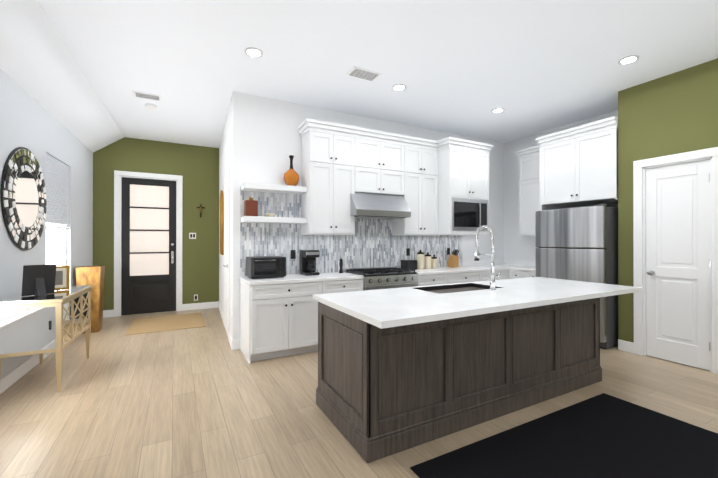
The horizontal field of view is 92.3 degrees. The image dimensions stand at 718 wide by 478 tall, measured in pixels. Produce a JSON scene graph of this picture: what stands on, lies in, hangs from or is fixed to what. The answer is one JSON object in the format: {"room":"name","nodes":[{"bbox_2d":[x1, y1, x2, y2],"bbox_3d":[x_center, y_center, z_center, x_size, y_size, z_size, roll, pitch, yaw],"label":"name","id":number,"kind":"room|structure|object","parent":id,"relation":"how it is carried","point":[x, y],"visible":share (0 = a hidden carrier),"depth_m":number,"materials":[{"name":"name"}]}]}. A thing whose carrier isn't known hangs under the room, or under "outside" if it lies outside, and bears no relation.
{"room":"kitchen","nodes":[
{"label":"kitchen","id":0,"kind":"room"},
{"bbox_2d":[0,69,92,378],"bbox_3d":[-2.397,-0.243,1.267,0.511,3.270,11.197,0,0,-28],"label":"wall","id":1,"kind":"structure","parent":0,"point":[34,127],"depth_m":3.93,"materials":[{"name":"grey paint"}]},
{"bbox_2d":[1,147,46,249],"bbox_3d":[-3.455,-0.412,3.589,0.058,1.060,1.060,0,0,-28],"label":"mirror","id":2,"kind":"object","parent":1,"relation":"attached to","point":[23,199],"visible":1,"depth_m":3.50,"materials":[{"name":"black mirror"}]},
{"bbox_2d":[0,353,50,393],"bbox_3d":[-2.348,1.327,1.315,0.386,0.130,10.644,0,0,-28],"label":"baseboard","id":3,"kind":"structure","parent":1,"relation":"attached to","point":[8,380],"depth_m":3.43,"materials":[{"name":"white wood"}]},
{"bbox_2d":[46,223,65,265],"bbox_3d":[-3.963,-0.120,4.515,0.158,1.840,0.953,0,0,-28],"label":"window","id":4,"kind":"structure","parent":1,"relation":"in","point":[55,245],"depth_m":4.64,"materials":[{"name":"white"}]},
{"bbox_2d":[46,153,69,228],"bbox_3d":[-3.959,-0.588,4.517,0.071,0.896,0.935,0,0,-28],"label":"window blind","id":5,"kind":"object","parent":1,"relation":"attached to","point":[57,188],"visible":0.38,"depth_m":4.49,"materials":[{"name":"grey"}]},
{"bbox_2d":[93,137,218,309],"bbox_3d":[-3.992,-0.230,6.589,2.720,3.270,0.200,0,0,-28],"label":"wall","id":6,"kind":"structure","parent":0,"point":[196,167],"depth_m":6.77,"materials":[{"name":"green paint"}]},
{"bbox_2d":[103,310,113,317],"bbox_3d":[-4.555,1.339,6.162,0.292,0.130,0.014,0,0,-28],"label":"baseboard","id":7,"kind":"structure","parent":6,"relation":"attached to","point":[106,313],"depth_m":6.19,"materials":[{"name":"white"}]},
{"bbox_2d":[114,170,182,316],"bbox_3d":[-3.968,0.083,6.544,1.100,2.645,0.141,0,0,-28],"label":"door","id":8,"kind":"structure","parent":6,"relation":"attached to","point":[148,276],"depth_m":6.52,"materials":[{"name":"black wood"}]},
{"bbox_2d":[189,233,195,238],"bbox_3d":[-3.299,-0.064,6.841,0.120,0.120,0.009,0,0,-28],"label":"switch plate","id":9,"kind":"object","parent":6,"relation":"attached to","point":[192,235],"depth_m":6.84,"materials":[{"name":"white plastic"}]},
{"bbox_2d":[182,302,212,310],"bbox_3d":[-3.211,1.341,6.882,0.558,0.130,0.014,0,0,-28],"label":"baseboard","id":10,"kind":"structure","parent":6,"relation":"attached to","point":[206,305],"depth_m":6.87,"materials":[{"name":"white wood"}]},
{"bbox_2d":[244,198,257,215],"bbox_3d":[-1.351,-0.398,4.317,0.150,0.235,0.120,0,0,-28],"label":"canister","id":11,"kind":"object","parent":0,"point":[250,206],"visible":0.83,"depth_m":4.27,"materials":[{"name":"brown ceramic"}]},
{"bbox_2d":[265,213,273,216],"bbox_3d":[-1.144,-0.302,4.428,0.124,0.045,0.124,0,0,-28],"label":"bowl","id":12,"kind":"object","parent":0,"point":[269,214],"visible":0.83,"depth_m":4.38,"materials":[{"name":"beige ceramic"}]},
{"bbox_2d":[283,155,298,185],"bbox_3d":[-0.898,-0.897,4.584,0.210,0.416,0.210,0,0,-28],"label":"vase","id":13,"kind":"object","parent":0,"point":[291,176],"visible":0.92,"depth_m":4.52,"materials":[{"name":"orange ceramic"}]},
{"bbox_2d":[0,308,717,477],"bbox_3d":[0.530,1.446,3.023,8.130,0.100,10.950,0,0,-28],"label":"floor","id":14,"kind":"structure","parent":0,"point":[204,402],"depth_m":2.81,"materials":[{"name":"brown wood"}]},
{"bbox_2d":[0,285,91,392],"bbox_3d":[-3.144,0.971,3.504,0.525,0.853,1.080,0,0,-28],"label":"console table","id":15,"kind":"object","parent":14,"relation":"on","point":[57,322],"visible":0.92,"depth_m":3.10,"materials":[{"name":"beige wood"}]},
{"bbox_2d":[21,264,56,295],"bbox_3d":[-3.062,0.394,3.315,0.131,0.295,0.240,0,0,34],"label":"computer monitor","id":16,"kind":"object","parent":15,"relation":"on","point":[38,280],"visible":1,"depth_m":3.30,"materials":[{"name":"black plastic"}]},
{"bbox_2d":[55,266,69,290],"bbox_3d":[-3.211,0.415,3.671,0.200,0.256,0.101,0,0,-40],"label":"framed picture","id":17,"kind":"object","parent":15,"relation":"on","point":[62,280],"visible":0.65,"depth_m":3.68,"materials":[{"name":"gold metal"}]},
{"bbox_2d":[75,265,104,333],"bbox_3d":[-4.083,0.910,5.249,0.310,0.985,0.310,0,0,-28],"label":"floor vase","id":18,"kind":"object","parent":14,"relation":"on","point":[93,276],"visible":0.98,"depth_m":5.16,"materials":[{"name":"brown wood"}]},
{"bbox_2d":[125,312,205,334],"bbox_3d":[-3.200,1.398,5.784,1.080,0.010,1.180,0,0,-28],"label":"doormat","id":19,"kind":"object","parent":14,"relation":"on","point":[163,323],"visible":0.96,"depth_m":5.69,"materials":[{"name":"beige fabric"}]},
{"bbox_2d":[240,280,331,363],"bbox_3d":[-0.942,0.950,4.311,0.930,0.900,0.684,0,0,-28],"label":"base cabinet","id":20,"kind":"object","parent":14,"relation":"on","point":[279,318],"depth_m":4.04,"materials":[{"name":"white wood"}]},
{"bbox_2d":[240,264,531,283],"bbox_3d":[0.800,0.500,5.273,4.924,0.045,0.636,0,0,-28],"label":"countertop","id":21,"kind":"structure","parent":20,"relation":"on","point":[462,267],"depth_m":4.81,"materials":[{"name":"white stone"}]},
{"bbox_2d":[246,256,285,278],"bbox_3d":[-1.158,0.351,4.314,0.430,0.255,0.364,0,0,-28],"label":"toaster oven","id":22,"kind":"object","parent":21,"relation":"on","point":[264,266],"visible":1,"depth_m":4.18,"materials":[{"name":"black metal"}]},
{"bbox_2d":[300,250,319,275],"bbox_3d":[-0.667,0.315,4.658,0.200,0.330,0.243,0,0,-28],"label":"coffee maker","id":23,"kind":"object","parent":21,"relation":"on","point":[307,262],"visible":1,"depth_m":4.58,"materials":[{"name":"black plastic"}]},
{"bbox_2d":[339,258,342,272],"bbox_3d":[-0.253,0.378,4.858,0.056,0.205,0.055,0,0,-28],"label":"pepper mill","id":24,"kind":"object","parent":21,"relation":"on","point":[341,265],"visible":1,"depth_m":4.84,"materials":[{"name":"black"}]},
{"bbox_2d":[401,260,416,269],"bbox_3d":[0.791,0.407,5.451,0.200,0.150,0.180,0,0,-28],"label":"box","id":25,"kind":"object","parent":21,"relation":"on","point":[409,264],"visible":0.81,"depth_m":5.38,"materials":[{"name":"black"}]},
{"bbox_2d":[417,250,426,268],"bbox_3d":[0.990,0.328,5.547,0.124,0.308,0.122,0,0,-28],"label":"canister set","id":26,"kind":"object","parent":21,"relation":"on","point":[421,260],"depth_m":5.50,"materials":[{"name":"beige ceramic"}]},
{"bbox_2d":[427,252,433,268],"bbox_3d":[1.122,0.348,5.617,0.112,0.269,0.110,0,0,-28],"label":"canister set","id":27,"kind":"object","parent":21,"relation":"on","point":[427,261],"depth_m":5.57,"materials":[{"name":"beige ceramic"}]},
{"bbox_2d":[434,254,436,268],"bbox_3d":[1.237,0.368,5.679,0.100,0.229,0.098,0,0,-28],"label":"canister set","id":28,"kind":"object","parent":21,"relation":"on","point":[435,258],"depth_m":5.63,"materials":[{"name":"beige ceramic"}]},
{"bbox_2d":[447,249,459,267],"bbox_3d":[1.619,0.328,5.897,0.110,0.310,0.196,0,0,-28],"label":"knife block","id":29,"kind":"object","parent":21,"relation":"on","point":[453,261],"visible":1,"depth_m":5.86,"materials":[{"name":"brown wood"}]},
{"bbox_2d":[328,276,367,292],"bbox_3d":[-0.355,0.950,4.625,0.640,0.900,0.684,0,0,-28],"label":"base cabinet","id":30,"kind":"object","parent":14,"relation":"on","point":[339,283],"depth_m":4.42,"materials":[{"name":"white wood"}]},
{"bbox_2d":[368,272,423,289],"bbox_3d":[0.315,0.951,4.984,1.008,0.900,0.684,0,0,-28],"label":"stove","id":31,"kind":"object","parent":14,"relation":"on","point":[406,279],"depth_m":4.75,"materials":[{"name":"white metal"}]},
{"bbox_2d":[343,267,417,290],"bbox_3d":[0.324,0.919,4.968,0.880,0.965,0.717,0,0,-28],"label":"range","id":32,"kind":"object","parent":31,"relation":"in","point":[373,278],"depth_m":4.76,"materials":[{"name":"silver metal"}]},
{"bbox_2d":[424,272,455,285],"bbox_3d":[0.980,0.952,5.341,0.630,0.900,0.684,0,0,-28],"label":"base cabinet","id":33,"kind":"object","parent":14,"relation":"on","point":[430,278],"depth_m":5.14,"materials":[{"name":"white wood"}]},
{"bbox_2d":[313,281,604,462],"bbox_3d":[1.004,0.957,3.177,2.658,0.880,0.929,0,0,-28],"label":"kitchen island","id":34,"kind":"object","parent":14,"relation":"on","point":[402,369],"depth_m":2.58,"materials":[{"name":"brown wood"}]},
{"bbox_2d":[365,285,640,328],"bbox_3d":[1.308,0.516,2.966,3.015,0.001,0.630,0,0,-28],"label":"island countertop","id":35,"kind":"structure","parent":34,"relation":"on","point":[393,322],"depth_m":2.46,"materials":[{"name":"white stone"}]},
{"bbox_2d":[545,281,568,284],"bbox_3d":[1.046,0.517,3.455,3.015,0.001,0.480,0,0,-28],"label":"island countertop","id":36,"kind":"structure","parent":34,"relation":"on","point":[546,282],"depth_m":3.75,"materials":[{"name":"white stone"}]},
{"bbox_2d":[409,282,504,296],"bbox_3d":[0.964,0.613,3.371,0.843,0.272,0.434,0,0,-28],"label":"sink","id":37,"kind":"object","parent":36,"relation":"in","point":[467,287],"depth_m":3.44,"materials":[{"name":"black metal"}]},
{"bbox_2d":[474,225,500,290],"bbox_3d":[1.238,0.172,3.311,0.144,0.610,0.244,0,0,-28],"label":"faucet","id":38,"kind":"object","parent":36,"relation":"on","point":[492,277],"depth_m":3.21,"materials":[{"name":"silver metal"}]},
{"bbox_2d":[456,268,487,282],"bbox_3d":[1.522,0.953,5.631,0.838,0.900,0.684,0,0,-28],"label":"base cabinet","id":39,"kind":"object","parent":14,"relation":"on","point":[477,274],"depth_m":5.47,"materials":[{"name":"white wood"}]},
{"bbox_2d":[488,268,511,280],"bbox_3d":[2.117,0.954,5.950,0.750,0.900,0.684,0,0,-28],"label":"base cabinet","id":40,"kind":"object","parent":14,"relation":"on","point":[506,273],"depth_m":5.78,"materials":[{"name":"white wood"}]},
{"bbox_2d":[520,268,535,271],"bbox_3d":[2.980,0.503,5.744,0.636,0.040,0.591,0,0,-28],"label":"countertop","id":41,"kind":"structure","parent":40,"relation":"on","point":[521,269],"depth_m":5.61,"materials":[{"name":"white stone"}]},
{"bbox_2d":[512,268,527,278],"bbox_3d":[2.901,0.964,5.860,0.665,0.880,0.369,0,0,-28],"label":"base cabinet","id":42,"kind":"object","parent":14,"relation":"on","point":[516,273],"depth_m":5.73,"materials":[{"name":"white wood"}]},
{"bbox_2d":[528,272,535,276],"bbox_3d":[3.037,0.963,5.648,0.626,0.880,0.370,0,0,-28],"label":"base cabinet","id":43,"kind":"object","parent":14,"relation":"on","point":[530,274],"depth_m":5.51,"materials":[{"name":"white wood"}]},
{"bbox_2d":[410,393,717,477],"bbox_3d":[1.660,1.387,1.847,2.150,0.012,1.710,0,0,-28],"label":"rug","id":44,"kind":"object","parent":14,"relation":"on","point":[603,435],"visible":0.95,"depth_m":2.27,"materials":[{"name":"black fabric"}]},
{"bbox_2d":[535,204,617,348],"bbox_3d":[3.237,0.479,4.941,0.890,1.845,0.930,0,0,-28],"label":"refrigerator","id":45,"kind":"object","parent":14,"relation":"on","point":[578,244],"visible":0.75,"depth_m":4.51,"materials":[{"name":"grey metal"}]},
{"bbox_2d":[0,0,717,151],"bbox_3d":[0.604,-1.720,2.895,8.130,0.549,11.259,0,0,-28],"label":"ceiling","id":46,"kind":"structure","parent":0,"point":[81,70],"depth_m":3.52,"materials":[{"name":"white paint"}]},
{"bbox_2d":[132,91,161,100],"bbox_3d":[-2.757,-1.862,4.498,0.320,0.016,0.180,0,0,-28],"label":"ceiling vent","id":47,"kind":"object","parent":46,"relation":"in","point":[147,95],"visible":0.98,"depth_m":4.49,"materials":[{"name":"white metal"}]},
{"bbox_2d":[145,103,156,109],"bbox_3d":[-2.909,-1.851,4.825,0.150,0.035,0.150,0,0,-28],"label":"smoke detector","id":48,"kind":"object","parent":46,"relation":"attached to","point":[150,106],"visible":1,"depth_m":4.79,"materials":[{"name":"white plastic"}]},
{"bbox_2d":[245,47,262,56],"bbox_3d":[-1.054,-1.869,3.459,0.176,0.008,0.176,0,0,-28],"label":"recessed light","id":49,"kind":"object","parent":46,"relation":"in","point":[252,52],"visible":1,"depth_m":3.45,"materials":[{"name":"white plastic"}]},
{"bbox_2d":[346,66,381,80],"bbox_3d":[0.056,-1.863,3.906,0.360,0.016,0.200,0,0,-28],"label":"ceiling vent","id":50,"kind":"object","parent":46,"relation":"in","point":[361,73],"visible":1,"depth_m":3.89,"materials":[{"name":"white metal"}]},
{"bbox_2d":[392,84,405,90],"bbox_3d":[0.494,-1.867,4.254,0.176,0.008,0.176,0,0,-28],"label":"recessed light","id":51,"kind":"object","parent":46,"relation":"in","point":[398,87],"visible":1,"depth_m":4.24,"materials":[{"name":"grey"}]},
{"bbox_2d":[491,108,503,112],"bbox_3d":[2.016,-1.865,5.013,0.176,0.008,0.176,0,0,-28],"label":"recessed light","id":52,"kind":"object","parent":46,"relation":"in","point":[497,110],"visible":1,"depth_m":5.00,"materials":[{"name":"grey plastic"}]},
{"bbox_2d":[618,55,638,64],"bbox_3d":[2.816,-1.868,3.604,0.176,0.008,0.176,0,0,-28],"label":"recessed light","id":53,"kind":"object","parent":46,"relation":"in","point":[629,59],"visible":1,"depth_m":3.60,"materials":[{"name":"grey"}]},
{"bbox_2d":[219,91,503,339],"bbox_3d":[-0.033,-0.228,7.065,5.310,3.270,3.300,0,0,-28],"label":"wall","id":54,"kind":"structure","parent":0,"point":[261,140],"depth_m":4.67,"materials":[{"name":"white paint"}]},
{"bbox_2d":[213,301,223,323],"bbox_3d":[-2.530,1.340,6.335,0.100,0.130,1.622,0,0,-28],"label":"baseboard","id":55,"kind":"structure","parent":54,"relation":"attached to","point":[216,304],"depth_m":6.69,"materials":[{"name":"white wood"}]},
{"bbox_2d":[220,190,223,254],"bbox_3d":[-2.402,-0.291,6.043,0.044,1.134,0.524,0,0,-25],"label":"mirror","id":56,"kind":"object","parent":54,"relation":"attached to","point":[221,222],"visible":1,"depth_m":5.81,"materials":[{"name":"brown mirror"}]},
{"bbox_2d":[223,168,229,340],"bbox_3d":[-2.002,0.212,5.157,0.109,2.380,0.959,0,0,-28],"label":"door frame","id":57,"kind":"structure","parent":54,"relation":"attached to","point":[226,265],"depth_m":4.97,"materials":[{"name":"white wood"}]},
{"bbox_2d":[229,332,237,349],"bbox_3d":[-1.675,1.335,4.540,0.062,0.130,0.434,0,0,-28],"label":"baseboard","id":58,"kind":"structure","parent":54,"relation":"attached to","point":[233,343],"depth_m":4.36,"materials":[{"name":"white"}]},
{"bbox_2d":[300,124,355,235],"bbox_3d":[-0.426,-0.764,4.783,0.660,1.390,0.334,0,0,-28],"label":"upper cabinet","id":59,"kind":"object","parent":54,"relation":"attached to","point":[328,169],"depth_m":4.63,"materials":[{"name":"white wood"}]},
{"bbox_2d":[356,132,407,187],"bbox_3d":[0.236,-1.058,5.138,0.959,0.800,0.334,0,0,-28],"label":"upper cabinet","id":60,"kind":"object","parent":54,"relation":"attached to","point":[379,160],"depth_m":5.00,"materials":[{"name":"white wood"}]},
{"bbox_2d":[352,184,411,219],"bbox_3d":[0.244,-0.520,5.046,0.900,0.403,0.500,0,0,-28],"label":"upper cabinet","id":61,"kind":"object","parent":54,"relation":"attached to","point":[371,208],"depth_m":4.92,"materials":[{"name":"white"}]},
{"bbox_2d":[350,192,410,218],"bbox_3d":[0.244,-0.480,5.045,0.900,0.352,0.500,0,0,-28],"label":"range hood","id":62,"kind":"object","parent":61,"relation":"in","point":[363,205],"depth_m":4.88,"materials":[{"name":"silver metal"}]},
{"bbox_2d":[392,140,435,235],"bbox_3d":[0.896,-0.762,5.491,0.660,1.390,0.334,0,0,-28],"label":"upper cabinet","id":63,"kind":"object","parent":54,"relation":"attached to","point":[421,157],"depth_m":5.35,"materials":[{"name":"white wood"}]},
{"bbox_2d":[436,140,490,235],"bbox_3d":[1.601,-0.762,5.712,0.909,1.390,0.617,0,0,-28],"label":"upper cabinet","id":64,"kind":"object","parent":54,"relation":"attached to","point":[462,170],"depth_m":5.44,"materials":[{"name":"white wood"}]},
{"bbox_2d":[460,260,503,263],"bbox_3d":[2.340,0.435,6.452,1.096,0.100,0.014,0,0,-28],"label":"backsplash","id":65,"kind":"structure","parent":54,"relation":"attached to","point":[461,261],"depth_m":6.41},
{"bbox_2d":[504,110,617,260],"bbox_3d":[4.758,-0.238,3.426,0.300,3.270,7.660,0,0,-28],"label":"wall","id":66,"kind":"structure","parent":0,"point":[517,246],"depth_m":6.48,"materials":[{"name":"white paint"}]},
{"bbox_2d":[504,260,535,267],"bbox_3d":[3.107,0.434,6.166,0.014,0.100,1.214,0,0,-28],"label":"backsplash","id":67,"kind":"structure","parent":66,"relation":"attached to","point":[532,262],"depth_m":6.36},
{"bbox_2d":[518,152,566,234],"bbox_3d":[3.101,-0.761,5.840,0.336,1.390,0.640,0,0,-28],"label":"upper cabinet","id":68,"kind":"object","parent":66,"relation":"attached to","point":[529,164],"depth_m":5.87,"materials":[{"name":"white wood"}]},
{"bbox_2d":[618,58,717,342],"bbox_3d":[4.861,-0.241,2.176,0.700,3.270,5.360,0,0,-28],"label":"wall","id":69,"kind":"structure","parent":0,"point":[673,113],"depth_m":4.04,"materials":[{"name":"green paint"}]},
{"bbox_2d":[540,124,617,207],"bbox_3d":[3.334,-0.989,4.981,0.736,0.940,1.016,0,0,-28],"label":"upper cabinet","id":70,"kind":"object","parent":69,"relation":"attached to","point":[581,168],"depth_m":4.76,"materials":[{"name":"white wood"}]},
{"bbox_2d":[633,147,717,373],"bbox_3d":[3.572,0.224,3.884,0.157,2.350,0.790,0,0,-28],"label":"door","id":71,"kind":"structure","parent":69,"relation":"attached to","point":[677,263],"depth_m":3.88,"materials":[{"name":"white wood"}]}
]}

